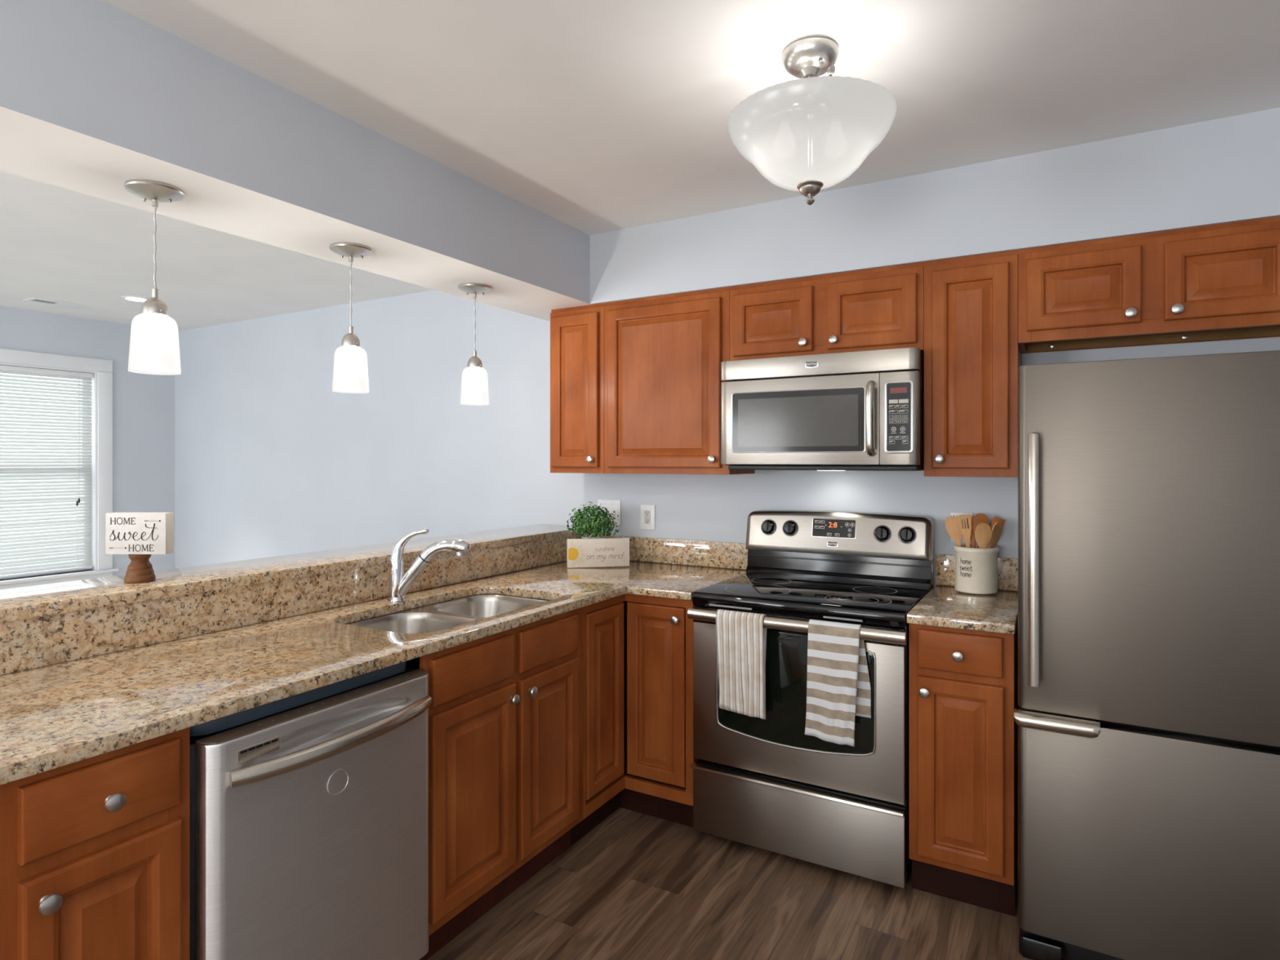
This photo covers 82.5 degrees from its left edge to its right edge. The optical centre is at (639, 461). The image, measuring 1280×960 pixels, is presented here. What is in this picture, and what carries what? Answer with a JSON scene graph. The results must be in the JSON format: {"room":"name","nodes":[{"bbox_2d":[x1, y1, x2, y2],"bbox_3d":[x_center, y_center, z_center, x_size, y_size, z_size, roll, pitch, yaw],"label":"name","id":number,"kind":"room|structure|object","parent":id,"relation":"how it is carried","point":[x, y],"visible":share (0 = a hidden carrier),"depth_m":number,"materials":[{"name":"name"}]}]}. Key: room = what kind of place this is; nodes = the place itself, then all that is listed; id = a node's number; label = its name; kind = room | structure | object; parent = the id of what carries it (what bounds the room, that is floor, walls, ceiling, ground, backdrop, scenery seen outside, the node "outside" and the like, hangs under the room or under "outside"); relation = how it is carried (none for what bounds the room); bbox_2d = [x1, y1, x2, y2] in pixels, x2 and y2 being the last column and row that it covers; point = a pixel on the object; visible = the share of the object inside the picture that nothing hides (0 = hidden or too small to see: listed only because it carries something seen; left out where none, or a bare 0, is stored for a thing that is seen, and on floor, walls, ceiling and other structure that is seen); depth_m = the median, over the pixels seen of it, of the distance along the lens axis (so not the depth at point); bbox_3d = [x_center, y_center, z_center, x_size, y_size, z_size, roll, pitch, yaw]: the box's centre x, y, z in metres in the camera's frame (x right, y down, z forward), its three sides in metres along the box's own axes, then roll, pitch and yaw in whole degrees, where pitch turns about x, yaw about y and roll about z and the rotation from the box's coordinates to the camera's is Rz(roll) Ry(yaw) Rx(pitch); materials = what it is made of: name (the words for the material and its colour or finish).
{"room":"kitchen","nodes":[
{"label":"kitchen","id":0,"kind":"room"},
{"bbox_2d":[0,306,174,580],"bbox_3d":[-5.230,0.180,2.885,0.120,2.440,6.395,0,0,30],"label":"wall","id":1,"kind":"structure","parent":0,"point":[144,404],"depth_m":5.33,"materials":[{"name":"blue paint"}]},
{"bbox_2d":[0,348,118,589],"bbox_3d":[-4.155,0.072,4.707,0.170,1.595,1.345,0,0,30],"label":"window","id":2,"kind":"structure","parent":1,"relation":"in","point":[101,369],"depth_m":5.17,"materials":[{"name":"paint"}]},
{"bbox_2d":[0,364,93,578],"bbox_3d":[-4.147,0.068,4.701,0.053,1.380,1.079,0,0,30],"label":"blind","id":3,"kind":"object","parent":2,"relation":"attached to","point":[62,464],"visible":1,"depth_m":4.93,"materials":[{"name":"paint"}]},
{"bbox_2d":[0,170,432,330],"bbox_3d":[-3.633,-1.080,1.968,3.762,0.160,6.595,0,0,30],"label":"ceiling","id":4,"kind":"structure","parent":0,"point":[57,243],"depth_m":3.80,"materials":[{"name":"paint"}]},
{"bbox_2d":[22,297,89,309],"bbox_3d":[-3.683,-0.996,4.612,0.150,0.006,0.300,0,0,30],"label":"ceiling vent","id":5,"kind":"object","parent":4,"relation":"in","point":[34,300],"visible":1,"depth_m":4.60,"materials":[{"name":"metal"}]},
{"bbox_2d":[121,296,148,302],"bbox_3d":[-3.094,-0.997,4.492,0.156,0.006,0.156,0,0,30],"label":"recessed light","id":6,"kind":"object","parent":4,"relation":"in","point":[137,299],"visible":0.85,"depth_m":4.48,"materials":[{"name":"paint"}]},
{"bbox_2d":[0,0,590,321],"bbox_3d":[-1.855,-0.942,0.947,0.415,0.436,6.395,0,0,30],"label":"wall header","id":7,"kind":"structure","parent":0,"point":[96,97],"depth_m":2.00,"materials":[{"name":"blue paint"}]},
{"bbox_2d":[124,178,185,375],"bbox_3d":[-1.288,-0.480,1.939,0.136,0.488,0.136,0,0,30],"label":"pendant lamp","id":8,"kind":"object","parent":7,"relation":"hanging from","point":[154,344],"visible":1,"depth_m":1.91,"materials":[{"name":"white glass"}]},
{"bbox_2d":[328,242,372,393],"bbox_3d":[-0.981,-0.480,2.478,0.136,0.488,0.136,0,0,30],"label":"pendant lamp","id":9,"kind":"object","parent":7,"relation":"hanging from","point":[350,370],"visible":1,"depth_m":2.44,"materials":[{"name":"white glass"}]},
{"bbox_2d":[457,282,491,405],"bbox_3d":[-0.684,-0.480,3.025,0.136,0.488,0.136,0,0,30],"label":"pendant lamp","id":10,"kind":"object","parent":7,"relation":"hanging from","point":[474,380],"visible":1,"depth_m":2.98,"materials":[{"name":"white glass"}]},
{"bbox_2d":[102,0,1279,235],"bbox_3d":[-0.472,-1.100,0.153,2.830,0.120,6.595,0,0,30],"label":"ceiling","id":11,"kind":"structure","parent":0,"point":[595,117],"depth_m":1.95,"materials":[{"name":"paint"}]},
{"bbox_2d":[728,35,897,204],"bbox_3d":[0.428,-0.845,1.853,0.421,0.390,0.414,0,0,30],"label":"ceiling light","id":12,"kind":"object","parent":11,"relation":"attached to","point":[807,135],"visible":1,"depth_m":1.74,"materials":[{"name":"white glass"}]},
{"bbox_2d":[174,289,1279,586],"bbox_3d":[-0.632,0.130,4.001,6.982,2.540,0.120,0,0,30],"label":"wall","id":13,"kind":"structure","parent":0,"point":[270,460],"depth_m":4.34,"materials":[{"name":"blue paint"}]},
{"bbox_2d":[550,306,604,473],"bbox_3d":[-0.237,-0.326,3.509,0.305,0.762,0.336,0,0,30],"label":"upper cabinet","id":14,"kind":"object","parent":13,"relation":"attached to","point":[577,335],"visible":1,"depth_m":3.38,"materials":[{"name":"brown wood"}]},
{"bbox_2d":[597,499,621,525],"bbox_3d":[-0.156,0.257,3.654,0.138,0.125,0.007,0,0,30],"label":"blank wall plate","id":15,"kind":"object","parent":13,"relation":"attached to","point":[611,505],"visible":0.64,"depth_m":3.64,"materials":[{"name":"plastic"}]},
{"bbox_2d":[640,504,655,529],"bbox_3d":[0.037,0.272,3.543,0.080,0.121,0.008,0,0,30],"label":"wall outlet","id":16,"kind":"object","parent":13,"relation":"attached to","point":[647,511],"visible":1,"depth_m":3.54,"materials":[{"name":"plastic"}]},
{"bbox_2d":[644,510,650,524],"bbox_3d":[0.036,0.272,3.541,0.033,0.066,0.003,0,0,30],"label":"receptacle","id":17,"kind":"object","parent":16,"relation":"attached to","point":[646,513],"depth_m":3.54,"materials":[{"name":"white plastic"}]},
{"bbox_2d":[587,533,747,569],"bbox_3d":[0.120,0.428,3.489,0.899,0.116,0.020,0,0,30],"label":"backsplash","id":18,"kind":"structure","parent":13,"relation":"attached to","point":[673,551],"depth_m":3.42,"materials":[{"name":"stone"}]},
{"bbox_2d":[604,290,755,474],"bbox_3d":[0.164,-0.326,3.280,0.616,0.762,0.336,0,0,30],"label":"upper cabinet","id":19,"kind":"object","parent":13,"relation":"attached to","point":[663,357],"visible":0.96,"depth_m":3.15,"materials":[{"name":"brown wood"}]},
{"bbox_2d":[729,266,924,360],"bbox_3d":[0.759,-0.555,2.937,0.756,0.303,0.336,0,0,30],"label":"upper cabinet","id":20,"kind":"object","parent":13,"relation":"attached to","point":[883,309],"visible":0.94,"depth_m":2.80,"materials":[{"name":"brown wood"}]},
{"bbox_2d":[720,346,924,471],"bbox_3d":[0.729,-0.182,2.881,0.750,0.440,0.456,0,0,30],"label":"microwave","id":21,"kind":"object","parent":20,"relation":"attached to","point":[858,410],"visible":0.98,"depth_m":2.71,"materials":[{"name":"silver metal"}]},
{"bbox_2d":[888,399,908,444],"bbox_3d":[0.912,-0.140,2.573,0.065,0.157,0.001,0,0,30],"label":"keypad","id":22,"kind":"object","parent":21,"relation":"attached to","point":[895,401],"depth_m":2.57,"materials":[{"name":"black plastic"}]},
{"bbox_2d":[551,216,1279,312],"bbox_3d":[0.918,-0.716,2.879,2.936,0.016,0.278,0,0,30],"label":"trim","id":23,"kind":"structure","parent":13,"relation":"attached to","point":[1273,219],"depth_m":2.60,"materials":[{"name":"brown wood"}]},
{"bbox_2d":[950,511,973,543],"bbox_3d":[1.254,0.259,2.844,0.081,0.118,0.008,0,0,30],"label":"wall outlet","id":24,"kind":"object","parent":13,"relation":"attached to","point":[952,513],"visible":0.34,"depth_m":2.84,"materials":[{"name":"plastic"}]},
{"bbox_2d":[924,254,1022,477],"bbox_3d":[1.219,-0.326,2.673,0.303,0.762,0.336,0,0,30],"label":"upper cabinet","id":25,"kind":"object","parent":13,"relation":"attached to","point":[973,354],"visible":1,"depth_m":2.55,"materials":[{"name":"brown wood"}]},
{"bbox_2d":[935,553,1017,591],"bbox_3d":[1.304,0.426,2.809,0.307,0.120,0.020,0,0,30],"label":"backsplash","id":26,"kind":"structure","parent":13,"relation":"attached to","point":[1007,567],"depth_m":2.77,"materials":[{"name":"stone"}]},
{"bbox_2d":[1017,221,1279,353],"bbox_3d":[1.751,-0.555,2.368,0.921,0.303,0.336,0,0,30],"label":"upper cabinet","id":27,"kind":"object","parent":13,"relation":"attached to","point":[1221,284],"visible":1,"depth_m":2.31,"materials":[{"name":"brown wood"}]},
{"bbox_2d":[426,807,1032,959],"bbox_3d":[-2.255,1.450,1.177,6.942,0.100,6.595,0,0,30],"label":"floor","id":28,"kind":"structure","parent":0,"point":[637,886],"depth_m":2.26,"materials":[{"name":"wood"}]},
{"bbox_2d":[0,727,189,959],"bbox_3d":[-1.326,0.958,1.226,0.646,0.884,0.806,0,0,30],"label":"base cabinet","id":29,"kind":"object","parent":28,"relation":"on","point":[95,851],"visible":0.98,"depth_m":1.29,"materials":[{"name":"brown wood"}]},
{"bbox_2d":[189,661,431,959],"bbox_3d":[-0.936,0.964,1.820,0.683,0.872,0.609,0,0,30],"label":"dishwasher","id":30,"kind":"object","parent":28,"relation":"on","point":[308,811],"visible":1,"depth_m":1.63,"materials":[{"name":"silver metal"}]},
{"bbox_2d":[419,607,582,959],"bbox_3d":[-0.631,0.958,2.435,0.646,0.884,0.758,0,0,30],"label":"base cabinet","id":31,"kind":"object","parent":28,"relation":"on","point":[505,712],"visible":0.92,"depth_m":2.23,"materials":[{"name":"brown wood"}]},
{"bbox_2d":[570,593,697,846],"bbox_3d":[-0.109,0.958,3.089,0.894,0.884,0.894,0,0,30],"label":"base cabinet","id":32,"kind":"object","parent":28,"relation":"on","point":[637,650],"visible":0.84,"depth_m":2.79,"materials":[{"name":"brown wood"}]},
{"bbox_2d":[0,560,746,785],"bbox_3d":[-0.662,0.501,2.153,0.924,0.030,3.114,0,0,30],"label":"countertop","id":33,"kind":"structure","parent":32,"relation":"on","point":[56,715],"depth_m":1.76,"materials":[{"name":"stone"}]},
{"bbox_2d":[387,528,471,602],"bbox_3d":[-0.729,0.358,2.529,0.292,0.255,0.062,0,0,3],"label":"kitchen faucet","id":34,"kind":"object","parent":33,"relation":"on","point":[400,583],"visible":1,"depth_m":2.51,"materials":[{"name":"silver metal"}]},
{"bbox_2d":[346,593,550,669],"bbox_3d":[-0.611,0.614,2.450,0.470,0.195,0.780,0,0,30],"label":"sink","id":35,"kind":"object","parent":33,"relation":"in","point":[445,615],"visible":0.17,"depth_m":2.49,"materials":[{"name":"metal"}]},
{"bbox_2d":[566,502,618,538],"bbox_3d":[-0.219,0.338,3.440,0.250,0.294,0.253,0,0,30],"label":"potted plant","id":36,"kind":"object","parent":33,"relation":"on","point":[594,532],"visible":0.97,"depth_m":3.39,"materials":[{"name":"green plant"}]},
{"bbox_2d":[566,537,629,568],"bbox_3d":[-0.192,0.421,3.361,0.288,0.130,0.025,0,0,-12],"label":"sign","id":37,"kind":"object","parent":33,"relation":"on","point":[598,552],"visible":1,"depth_m":3.35,"materials":[{"name":"beige wood"}]},
{"bbox_2d":[568,547,578,559],"bbox_3d":[-0.303,0.422,3.324,0.047,0.058,0.001,0,0,-12],"label":"print","id":38,"kind":"object","parent":37,"relation":"attached to","point":[573,553],"depth_m":3.32},
{"bbox_2d":[687,510,933,888],"bbox_3d":[0.661,0.804,2.752,0.765,1.191,0.690,0,0,30],"label":"electric range","id":39,"kind":"object","parent":28,"relation":"on","point":[769,784],"visible":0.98,"depth_m":2.55,"materials":[{"name":"silver metal"}]},
{"bbox_2d":[715,608,766,719],"bbox_3d":[0.351,0.710,2.545,0.186,0.369,0.058,0,0,30],"label":"dish towel","id":40,"kind":"object","parent":39,"relation":"hanging from","point":[741,637],"visible":1,"depth_m":2.52,"materials":[{"name":"beige fabric"}]},
{"bbox_2d":[692,573,930,627],"bbox_3d":[0.652,0.507,2.747,0.754,0.049,0.531,0,0,30],"label":"cooktop","id":41,"kind":"object","parent":39,"relation":"in","point":[866,602],"depth_m":2.63,"materials":[{"name":"black glass"}]},
{"bbox_2d":[814,520,826,528],"bbox_3d":[0.743,0.261,3.007,0.048,0.033,0.006,0,0,30],"label":"print","id":42,"kind":"object","parent":39,"relation":"attached to","point":[819,524],"depth_m":3.01},
{"bbox_2d":[804,619,871,746],"bbox_3d":[0.641,0.719,2.377,0.204,0.387,0.057,0,0,30],"label":"dish towel","id":43,"kind":"object","parent":39,"relation":"hanging from","point":[838,689],"visible":0.99,"depth_m":2.36,"materials":[{"name":"beige fabric"}]},
{"bbox_2d":[840,522,854,537],"bbox_3d":[0.838,0.276,2.949,0.056,0.057,0.011,0,0,30],"label":"print","id":44,"kind":"object","parent":39,"relation":"attached to","point":[847,529],"depth_m":2.95},
{"bbox_2d":[909,622,1019,916],"bbox_3d":[1.139,0.958,2.522,0.302,0.884,0.672,0,0,30],"label":"base cabinet","id":45,"kind":"object","parent":28,"relation":"on","point":[963,683],"visible":0.98,"depth_m":2.26,"materials":[{"name":"brown wood"}]},
{"bbox_2d":[906,584,1017,634],"bbox_3d":[1.145,0.501,2.533,0.307,0.030,0.654,0,0,30],"label":"countertop","id":46,"kind":"structure","parent":45,"relation":"on","point":[944,606],"depth_m":2.37,"materials":[{"name":"stone"}]},
{"bbox_2d":[953,543,999,594],"bbox_3d":[1.256,0.401,2.729,0.157,0.168,0.157,0,0,30],"label":"utensil crock","id":47,"kind":"object","parent":46,"relation":"on","point":[975,570],"visible":0.93,"depth_m":2.67,"materials":[{"name":"white ceramic"}]},
{"bbox_2d":[945,514,964,546],"bbox_3d":[1.204,0.333,2.765,0.089,0.261,0.011,0,0,34],"label":"wooden spork","id":48,"kind":"object","parent":47,"relation":"in","point":[952,524],"visible":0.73,"depth_m":2.77,"materials":[{"name":"brown wood"}]},
{"bbox_2d":[958,514,971,547],"bbox_3d":[1.219,0.330,2.728,0.053,0.265,0.027,0,0,30],"label":"slotted turner","id":49,"kind":"object","parent":47,"relation":"in","point":[966,532],"visible":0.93,"depth_m":2.72,"materials":[{"name":"brown wood"}]},
{"bbox_2d":[966,515,975,547],"bbox_3d":[1.256,0.335,2.768,0.048,0.254,0.037,0,0,42],"label":"wooden turner","id":50,"kind":"object","parent":47,"relation":"in","point":[972,539],"visible":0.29,"depth_m":2.77,"materials":[{"name":"brown wood"}]},
{"bbox_2d":[971,513,989,548],"bbox_3d":[1.277,0.329,2.738,0.062,0.267,0.022,0,0,18],"label":"wooden spoon","id":51,"kind":"object","parent":47,"relation":"in","point":[978,518],"visible":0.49,"depth_m":2.74,"materials":[{"name":"brown wood"}]},
{"bbox_2d":[974,522,992,548],"bbox_3d":[1.259,0.344,2.683,0.062,0.237,0.023,0,0,2],"label":"serving spoon","id":52,"kind":"object","parent":47,"relation":"in","point":[983,532],"visible":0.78,"depth_m":2.67,"materials":[{"name":"brown wood"}]},
{"bbox_2d":[988,522,1002,548],"bbox_3d":[1.294,0.344,2.696,0.096,0.239,0.047,0,0,8],"label":"wooden spoon","id":53,"kind":"object","parent":47,"relation":"in","point":[997,530],"visible":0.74,"depth_m":2.69,"materials":[{"name":"brown wood"}]},
{"bbox_2d":[987,516,1004,548],"bbox_3d":[1.310,0.335,2.725,0.098,0.257,0.017,0,0,20],"label":"wooden spatula","id":54,"kind":"object","parent":47,"relation":"in","point":[1002,522],"visible":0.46,"depth_m":2.71,"materials":[{"name":"brown wood"}]},
{"bbox_2d":[1013,350,1279,959],"bbox_3d":[1.589,0.567,2.138,0.843,1.667,0.830,0,0,30],"label":"refrigerator","id":55,"kind":"object","parent":28,"relation":"on","point":[1147,717],"visible":1,"depth_m":1.88,"materials":[{"name":"metal"}]},
{"bbox_2d":[589,107,1279,304],"bbox_3d":[1.015,-0.882,2.814,2.703,0.316,0.298,0,0,30],"label":"wall","id":56,"kind":"structure","parent":0,"point":[1224,170],"depth_m":2.56,"materials":[{"name":"blue paint"}]},
{"bbox_3d":[-1.141,0.883,2.428,0.173,1.033,3.115,0,0,30],"label":"wall","id":57,"kind":"structure","parent":0,"visible":0},
{"bbox_2d":[0,534,582,675],"bbox_3d":[-1.058,0.426,2.368,0.024,0.119,3.093,0,0,30],"label":"backsplash","id":58,"kind":"structure","parent":57,"relation":"attached to","point":[44,641],"depth_m":2.09,"materials":[{"name":"stone"}]},
{"bbox_2d":[0,524,588,622],"bbox_3d":[-1.170,0.349,2.433,0.317,0.032,3.134,0,0,30],"label":"bar","id":59,"kind":"object","parent":57,"relation":"on","point":[26,602],"visible":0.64,"depth_m":2.17,"materials":[{"name":"stone"}]},
{"bbox_2d":[105,512,173,583],"bbox_3d":[-1.383,0.237,2.020,0.165,0.190,0.072,0,0,0],"label":"block sign","id":60,"kind":"object","parent":59,"relation":"on","point":[139,535],"visible":1,"depth_m":2.00,"materials":[{"name":"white wood"}]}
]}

